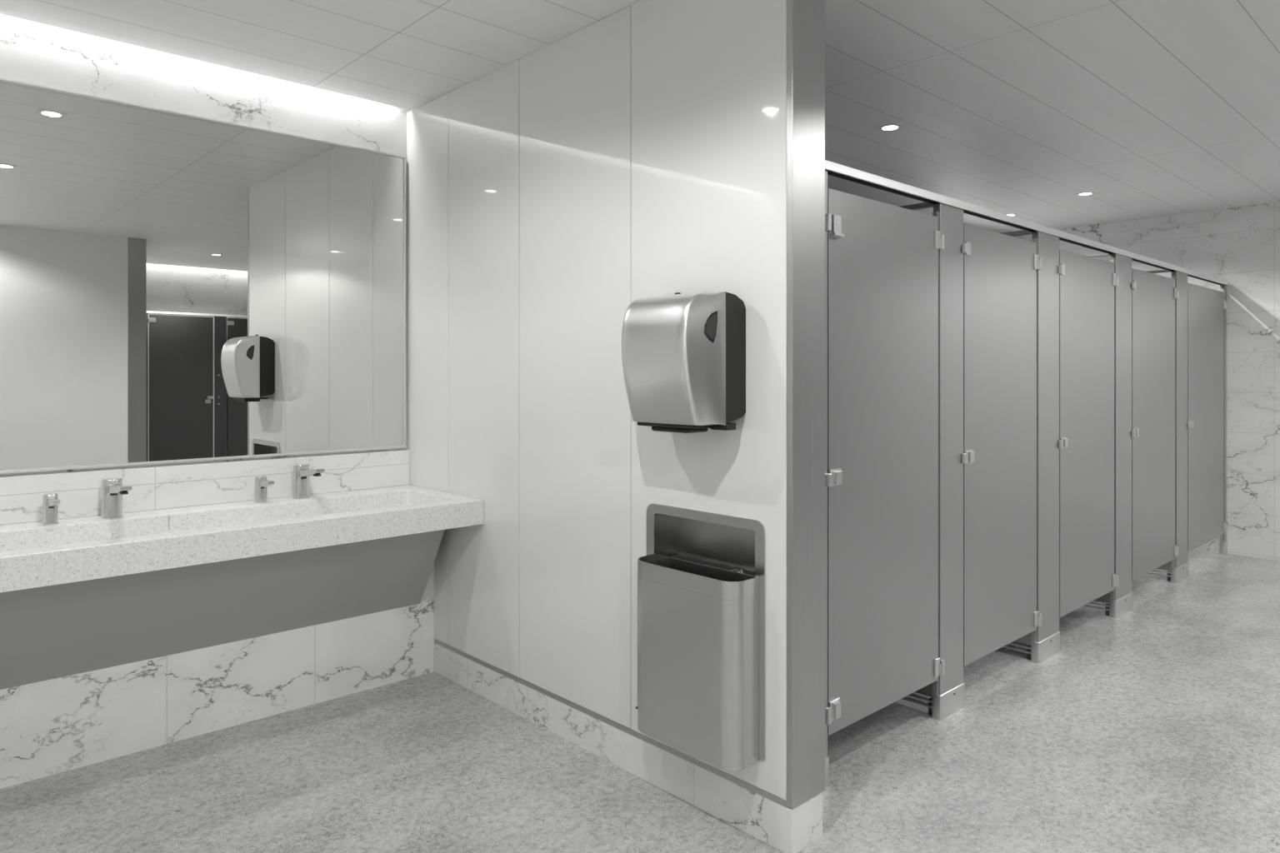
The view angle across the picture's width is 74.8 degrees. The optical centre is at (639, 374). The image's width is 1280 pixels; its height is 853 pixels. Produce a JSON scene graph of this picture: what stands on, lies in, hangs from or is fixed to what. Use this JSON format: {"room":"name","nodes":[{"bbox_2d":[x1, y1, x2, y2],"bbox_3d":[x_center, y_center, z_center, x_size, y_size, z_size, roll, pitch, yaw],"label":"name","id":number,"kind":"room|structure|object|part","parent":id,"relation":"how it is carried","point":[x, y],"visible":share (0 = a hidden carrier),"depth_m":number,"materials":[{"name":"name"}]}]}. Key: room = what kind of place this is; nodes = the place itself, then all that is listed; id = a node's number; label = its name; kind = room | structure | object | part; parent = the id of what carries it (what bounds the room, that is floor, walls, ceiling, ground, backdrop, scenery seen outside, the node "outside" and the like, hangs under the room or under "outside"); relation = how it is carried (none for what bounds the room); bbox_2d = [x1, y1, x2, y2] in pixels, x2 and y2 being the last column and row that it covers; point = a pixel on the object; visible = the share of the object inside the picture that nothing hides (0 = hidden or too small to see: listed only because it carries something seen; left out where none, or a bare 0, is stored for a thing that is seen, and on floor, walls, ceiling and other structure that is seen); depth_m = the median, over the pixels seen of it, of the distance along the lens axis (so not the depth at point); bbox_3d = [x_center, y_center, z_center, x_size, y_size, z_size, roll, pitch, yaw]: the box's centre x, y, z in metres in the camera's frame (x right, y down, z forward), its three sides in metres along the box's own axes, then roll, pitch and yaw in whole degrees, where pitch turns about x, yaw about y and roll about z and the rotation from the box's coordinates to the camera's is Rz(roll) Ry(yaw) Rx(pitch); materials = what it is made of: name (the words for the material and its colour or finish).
{"room":"public restroom","nodes":[
{"label":"public restroom","id":0,"kind":"room"},
{"bbox_2d":[0,14,409,476],"bbox_3d":[-2.224,-0.028,3.215,2.980,2.855,0.114,0,0,-43],"label":"wall","id":1,"kind":"structure","parent":0,"point":[32,52],"depth_m":3.47,"materials":[{"name":"stone"}]},
{"bbox_2d":[0,79,405,474],"bbox_3d":[-2.174,-0.354,3.166,2.783,1.428,0.026,0,0,-43],"label":"wall mirror","id":2,"kind":"object","parent":1,"relation":"attached to","point":[175,287],"visible":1,"depth_m":3.45,"materials":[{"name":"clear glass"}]},
{"bbox_2d":[0,563,434,789],"bbox_3d":[-2.121,1.032,3.046,2.900,0.735,0.273,0,0,-43],"label":"wall","id":3,"kind":"structure","parent":0,"point":[49,727],"depth_m":3.25,"materials":[{"name":"stone"}]},
{"bbox_2d":[0,450,409,524],"bbox_3d":[-2.166,0.457,3.167,2.799,0.170,0.036,0,0,-43],"label":"backsplash","id":4,"kind":"structure","parent":3,"relation":"attached to","point":[79,493],"depth_m":3.44,"materials":[{"name":"stone"}]},
{"bbox_2d":[0,485,483,592],"bbox_3d":[-1.938,0.596,2.923,2.798,0.105,0.700,0,0,-43],"label":"countertop","id":5,"kind":"structure","parent":3,"relation":"attached to","point":[33,554],"depth_m":3.08,"materials":[{"name":"grey stone"}]},
{"bbox_2d":[41,493,59,524],"bbox_3d":[-2.105,0.489,2.999,0.048,0.108,0.142,0,0,-43],"label":"soap dispenser","id":6,"kind":"object","parent":5,"relation":"on","point":[51,502],"visible":1,"depth_m":3.02,"materials":[{"name":"metal"}]},
{"bbox_3d":[-2.095,0.460,2.989,0.026,0.033,0.113,0,0,-43],"label":"spout","id":7,"kind":"part","parent":6,"relation":"part of","materials":[{"name":"metal"}]},
{"bbox_2d":[100,478,131,519],"bbox_3d":[-1.937,0.470,3.105,0.068,0.145,0.253,0,0,-43],"label":"faucet","id":8,"kind":"object","parent":5,"relation":"on","point":[112,489],"visible":1,"depth_m":3.15,"materials":[{"name":"metal"}]},
{"bbox_3d":[-1.923,0.426,3.090,0.040,0.046,0.212,0,0,-43],"label":"spout","id":9,"kind":"part","parent":8,"relation":"part of","materials":[{"name":"metal"}]},
{"bbox_2d":[0,530,444,689],"bbox_3d":[-1.933,0.857,2.865,2.727,0.416,0.247,0,0,-43],"label":"apron panel","id":10,"kind":"object","parent":5,"relation":"attached to","point":[48,632],"visible":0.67,"depth_m":3.14,"materials":[{"name":"grey laminate"}]},
{"bbox_2d":[254,475,274,503],"bbox_3d":[-1.576,0.489,3.520,0.048,0.108,0.142,0,0,-43],"label":"soap dispenser","id":11,"kind":"object","parent":5,"relation":"on","point":[261,482],"visible":1,"depth_m":3.54,"materials":[{"name":"metal"}]},
{"bbox_3d":[-1.566,0.460,3.510,0.026,0.033,0.113,0,0,-43],"label":"spout","id":12,"kind":"part","parent":11,"relation":"part of","materials":[{"name":"metal"}]},
{"bbox_2d":[292,464,324,499],"bbox_3d":[-1.425,0.470,3.609,0.066,0.145,0.232,0,0,-43],"label":"faucet","id":13,"kind":"object","parent":5,"relation":"on","point":[302,473],"visible":1,"depth_m":3.65,"materials":[{"name":"metal"}]},
{"bbox_3d":[-1.412,0.424,3.595,0.040,0.049,0.193,0,0,-43],"label":"spout","id":14,"kind":"part","parent":13,"relation":"part of","materials":[{"name":"metal"}]},
{"bbox_2d":[406,0,824,809],"bbox_3d":[-0.330,0.051,3.368,0.162,2.693,2.436,0,0,-43],"label":"wall","id":15,"kind":"structure","parent":0,"point":[652,147],"depth_m":3.03,"materials":[{"name":"grey"}]},
{"bbox_3d":[-1.012,-0.025,3.993,0.013,2.538,0.397,0,0,-43],"label":"wall panel","id":16,"kind":"part","parent":15,"relation":"part of","materials":[{"name":"white"}]},
{"bbox_3d":[-0.683,-0.025,3.640,0.013,2.538,0.560,0,0,-43],"label":"wall panel","id":17,"kind":"part","parent":15,"relation":"part of","materials":[{"name":"white"}]},
{"bbox_3d":[-0.259,-0.025,3.186,0.013,2.538,0.675,0,0,-43],"label":"wall panel","id":18,"kind":"part","parent":15,"relation":"part of","materials":[{"name":"white"}]},
{"bbox_3d":[-0.264,1.254,3.189,0.013,0.019,2.053,0,0,-43],"label":"rail","id":19,"kind":"part","parent":15,"relation":"part of","materials":[{"name":"grey metal"}]},
{"bbox_2d":[434,643,822,852],"bbox_3d":[-0.207,1.332,3.234,0.154,0.136,2.065,0,0,-43],"label":"baseboard","id":20,"kind":"structure","parent":15,"relation":"attached to","point":[787,830],"depth_m":2.85,"materials":[{"name":"stone"}]},
{"bbox_2d":[621,290,745,433],"bbox_3d":[0.120,-0.041,2.596,0.237,0.438,0.348,0,0,-43],"label":"paper towel dispenser","id":21,"kind":"object","parent":15,"relation":"attached to","point":[683,356],"visible":1,"depth_m":2.49,"materials":[{"name":"silver metal"}]},
{"bbox_2d":[635,503,765,771],"bbox_3d":[0.194,0.801,2.678,0.228,0.725,0.512,0,0,-43],"label":"receptacle","id":22,"kind":"object","parent":15,"relation":"in","point":[702,575],"visible":0.94,"depth_m":2.57,"materials":[{"name":"silver metal"}]},
{"bbox_3d":[0.203,-0.025,2.691,0.013,2.538,0.671,0,0,-43],"label":"wall panel","id":23,"kind":"part","parent":15,"relation":"part of","materials":[{"name":"white"}]},
{"bbox_2d":[0,550,1279,852],"bbox_3d":[2.454,1.430,2.482,8.820,0.060,7.570,0,0,-43],"label":"floor","id":24,"kind":"structure","parent":0,"point":[1153,727],"depth_m":2.92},
{"bbox_2d":[825,170,831,787],"bbox_3d":[0.535,0.353,2.763,0.276,2.094,0.054,0,0,-43],"label":"pilaster","id":25,"kind":"object","parent":24,"relation":"on","point":[827,217],"visible":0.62,"depth_m":2.84,"materials":[{"name":"metal"}]},
{"bbox_3d":[0.529,0.347,2.767,0.272,2.082,0.031,0,0,-43],"label":"post panel","id":26,"kind":"part","parent":25,"relation":"part of","materials":[{"name":"metal"}]},
{"bbox_2d":[825,160,1228,285],"bbox_3d":[2.498,-0.709,4.604,5.658,0.031,0.052,0,0,-43],"label":"rail","id":27,"kind":"object","parent":25,"relation":"attached to","point":[837,170],"visible":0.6,"depth_m":3.67,"materials":[{"name":"metal"}]},
{"bbox_2d":[900,202,933,715],"bbox_3d":[0.646,0.344,4.045,0.036,2.111,1.680,0,0,-43],"label":"wall","id":28,"kind":"structure","parent":24,"relation":"on","point":[927,691],"depth_m":3.47,"materials":[{"name":"metal"}]},
{"bbox_3d":[0.643,1.367,4.045,0.032,0.065,1.673,0,0,-43],"label":"floor rail","id":29,"kind":"part","parent":28,"relation":"part of","materials":[{"name":"metal"}]},
{"bbox_3d":[0.647,0.366,4.047,0.022,1.926,1.680,0,0,-43],"label":"partition panel","id":30,"kind":"part","parent":28,"relation":"part of","materials":[{"name":"metal"}]},
{"bbox_2d":[931,203,967,720],"bbox_3d":[1.282,0.353,3.459,0.216,2.094,0.054,0,0,-43],"label":"pilaster","id":31,"kind":"object","parent":24,"relation":"on","point":[948,692],"visible":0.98,"depth_m":3.44,"materials":[{"name":"metal"}]},
{"bbox_2d":[827,188,941,735],"bbox_3d":[0.923,0.299,3.117,0.767,1.870,0.048,0,0,-43],"label":"door","id":32,"kind":"structure","parent":31,"relation":"attached to","point":[882,258],"depth_m":3.07,"materials":[{"name":"metal"}]},
{"bbox_2d":[1001,230,1031,659],"bbox_3d":[1.361,0.344,4.713,0.036,2.111,1.680,0,0,-43],"label":"wall","id":33,"kind":"structure","parent":24,"relation":"on","point":[1027,639],"depth_m":4.13,"materials":[{"name":"metal"}]},
{"bbox_3d":[1.358,1.367,4.713,0.032,0.065,1.673,0,0,-43],"label":"floor rail","id":34,"kind":"part","parent":33,"relation":"part of","materials":[{"name":"metal"}]},
{"bbox_3d":[1.363,0.366,4.714,0.022,1.926,1.680,0,0,-43],"label":"partition panel","id":35,"kind":"part","parent":33,"relation":"part of","materials":[{"name":"metal"}]},
{"bbox_2d":[1030,231,1063,663],"bbox_3d":[2.017,0.353,4.146,0.280,2.094,0.054,0,0,-43],"label":"pilaster","id":36,"kind":"object","parent":24,"relation":"on","point":[1045,643],"visible":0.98,"depth_m":4.13,"materials":[{"name":"metal"}]},
{"bbox_2d":[963,224,1039,666],"bbox_3d":[1.640,0.299,3.789,0.748,1.870,0.044,0,0,-43],"label":"door","id":37,"kind":"structure","parent":36,"relation":"attached to","point":[1000,270],"depth_m":3.75,"materials":[{"name":"metal"}]},
{"bbox_2d":[1080,252,1109,615],"bbox_3d":[2.163,0.344,5.462,0.036,2.111,1.680,0,0,-43],"label":"wall","id":38,"kind":"structure","parent":24,"relation":"on","point":[1105,598],"depth_m":4.88,"materials":[{"name":"metal"}]},
{"bbox_3d":[2.160,1.367,5.462,0.032,0.065,1.673,0,0,-43],"label":"floor rail","id":39,"kind":"part","parent":38,"relation":"part of","materials":[{"name":"metal"}]},
{"bbox_3d":[2.164,0.366,5.463,0.022,1.926,1.680,0,0,-43],"label":"partition panel","id":40,"kind":"part","parent":38,"relation":"part of","materials":[{"name":"metal"}]},
{"bbox_2d":[1109,253,1135,618],"bbox_3d":[2.824,0.353,4.899,0.304,2.094,0.054,0,0,-43],"label":"pilaster","id":41,"kind":"object","parent":24,"relation":"on","point":[1121,598],"visible":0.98,"depth_m":4.88,"materials":[{"name":"metal"}]},
{"bbox_2d":[1059,249,1116,617],"bbox_3d":[2.420,0.299,4.517,0.798,1.870,0.044,0,0,-43],"label":"door","id":42,"kind":"structure","parent":41,"relation":"attached to","point":[1087,284],"depth_m":4.47,"materials":[{"name":"metal"}]},
{"bbox_2d":[1146,270,1171,581],"bbox_3d":[3.032,0.344,6.273,0.036,2.111,1.680,0,0,-43],"label":"wall","id":43,"kind":"structure","parent":24,"relation":"on","point":[1167,566],"depth_m":5.69,"materials":[{"name":"metal"}]},
{"bbox_3d":[3.029,1.367,6.273,0.032,0.065,1.673,0,0,-43],"label":"floor rail","id":44,"kind":"part","parent":43,"relation":"part of","materials":[{"name":"metal"}]},
{"bbox_3d":[3.034,0.366,6.274,0.022,1.926,1.680,0,0,-43],"label":"partition panel","id":45,"kind":"part","parent":43,"relation":"part of","materials":[{"name":"metal"}]},
{"bbox_2d":[1170,270,1190,583],"bbox_3d":[3.686,0.353,5.704,0.297,2.094,0.054,0,0,-43],"label":"pilaster","id":46,"kind":"object","parent":24,"relation":"on","point":[1179,569],"visible":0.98,"depth_m":5.69,"materials":[{"name":"metal"}]},
{"bbox_2d":[1131,268,1177,580],"bbox_3d":[3.260,0.299,5.301,0.865,1.870,0.044,0,0,-43],"label":"door","id":47,"kind":"structure","parent":46,"relation":"attached to","point":[1153,546],"depth_m":5.26,"materials":[{"name":"metal"}]},
{"bbox_2d":[1219,285,1227,554],"bbox_3d":[4.539,0.353,6.503,0.075,2.094,0.050,0,0,-43],"label":"pilaster","id":48,"kind":"object","parent":24,"relation":"on","point":[1222,543],"visible":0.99,"depth_m":6.49,"materials":[{"name":"metal"}]},
{"bbox_2d":[1187,282,1225,552],"bbox_3d":[4.158,0.299,6.139,0.969,1.870,0.044,0,0,-43],"label":"door","id":49,"kind":"structure","parent":48,"relation":"attached to","point":[1206,307],"depth_m":6.09,"materials":[{"name":"metal"}]},
{"bbox_2d":[0,0,1279,233],"bbox_3d":[2.454,-1.390,2.482,8.820,0.190,7.570,0,0,-43],"label":"ceiling","id":50,"kind":"structure","parent":0,"point":[1152,108],"depth_m":3.56,"materials":[{"name":"white paint"}]},
{"bbox_2d":[874,123,905,132],"bbox_3d":[1.311,-1.294,4.387,0.116,0.003,0.116,0,0,-43],"label":"recessed light","id":51,"kind":"object","parent":50,"relation":"in","point":[892,127],"visible":1,"depth_m":4.38,"materials":[{"name":"white"}]},
{"bbox_2d":[1006,213,1019,216],"bbox_3d":[2.999,-1.294,6.794,0.116,0.003,0.116,0,0,-43],"label":"recessed light","id":52,"kind":"object","parent":50,"relation":"in","point":[1009,214],"visible":0.52,"depth_m":6.76,"materials":[{"name":"white"}]},
{"bbox_2d":[1074,191,1096,196],"bbox_3d":[3.191,-1.294,5.995,0.116,0.003,0.116,0,0,-43],"label":"recessed light","id":53,"kind":"object","parent":50,"relation":"in","point":[1087,193],"visible":1,"depth_m":5.98,"materials":[{"name":"white"}]},
{"bbox_2d":[1014,201,1279,560],"bbox_3d":[5.768,-0.028,5.322,0.100,2.855,7.200,0,0,-43],"label":"wall","id":54,"kind":"structure","parent":0,"point":[1240,246],"depth_m":6.46,"materials":[{"name":"stone"}]}
]}

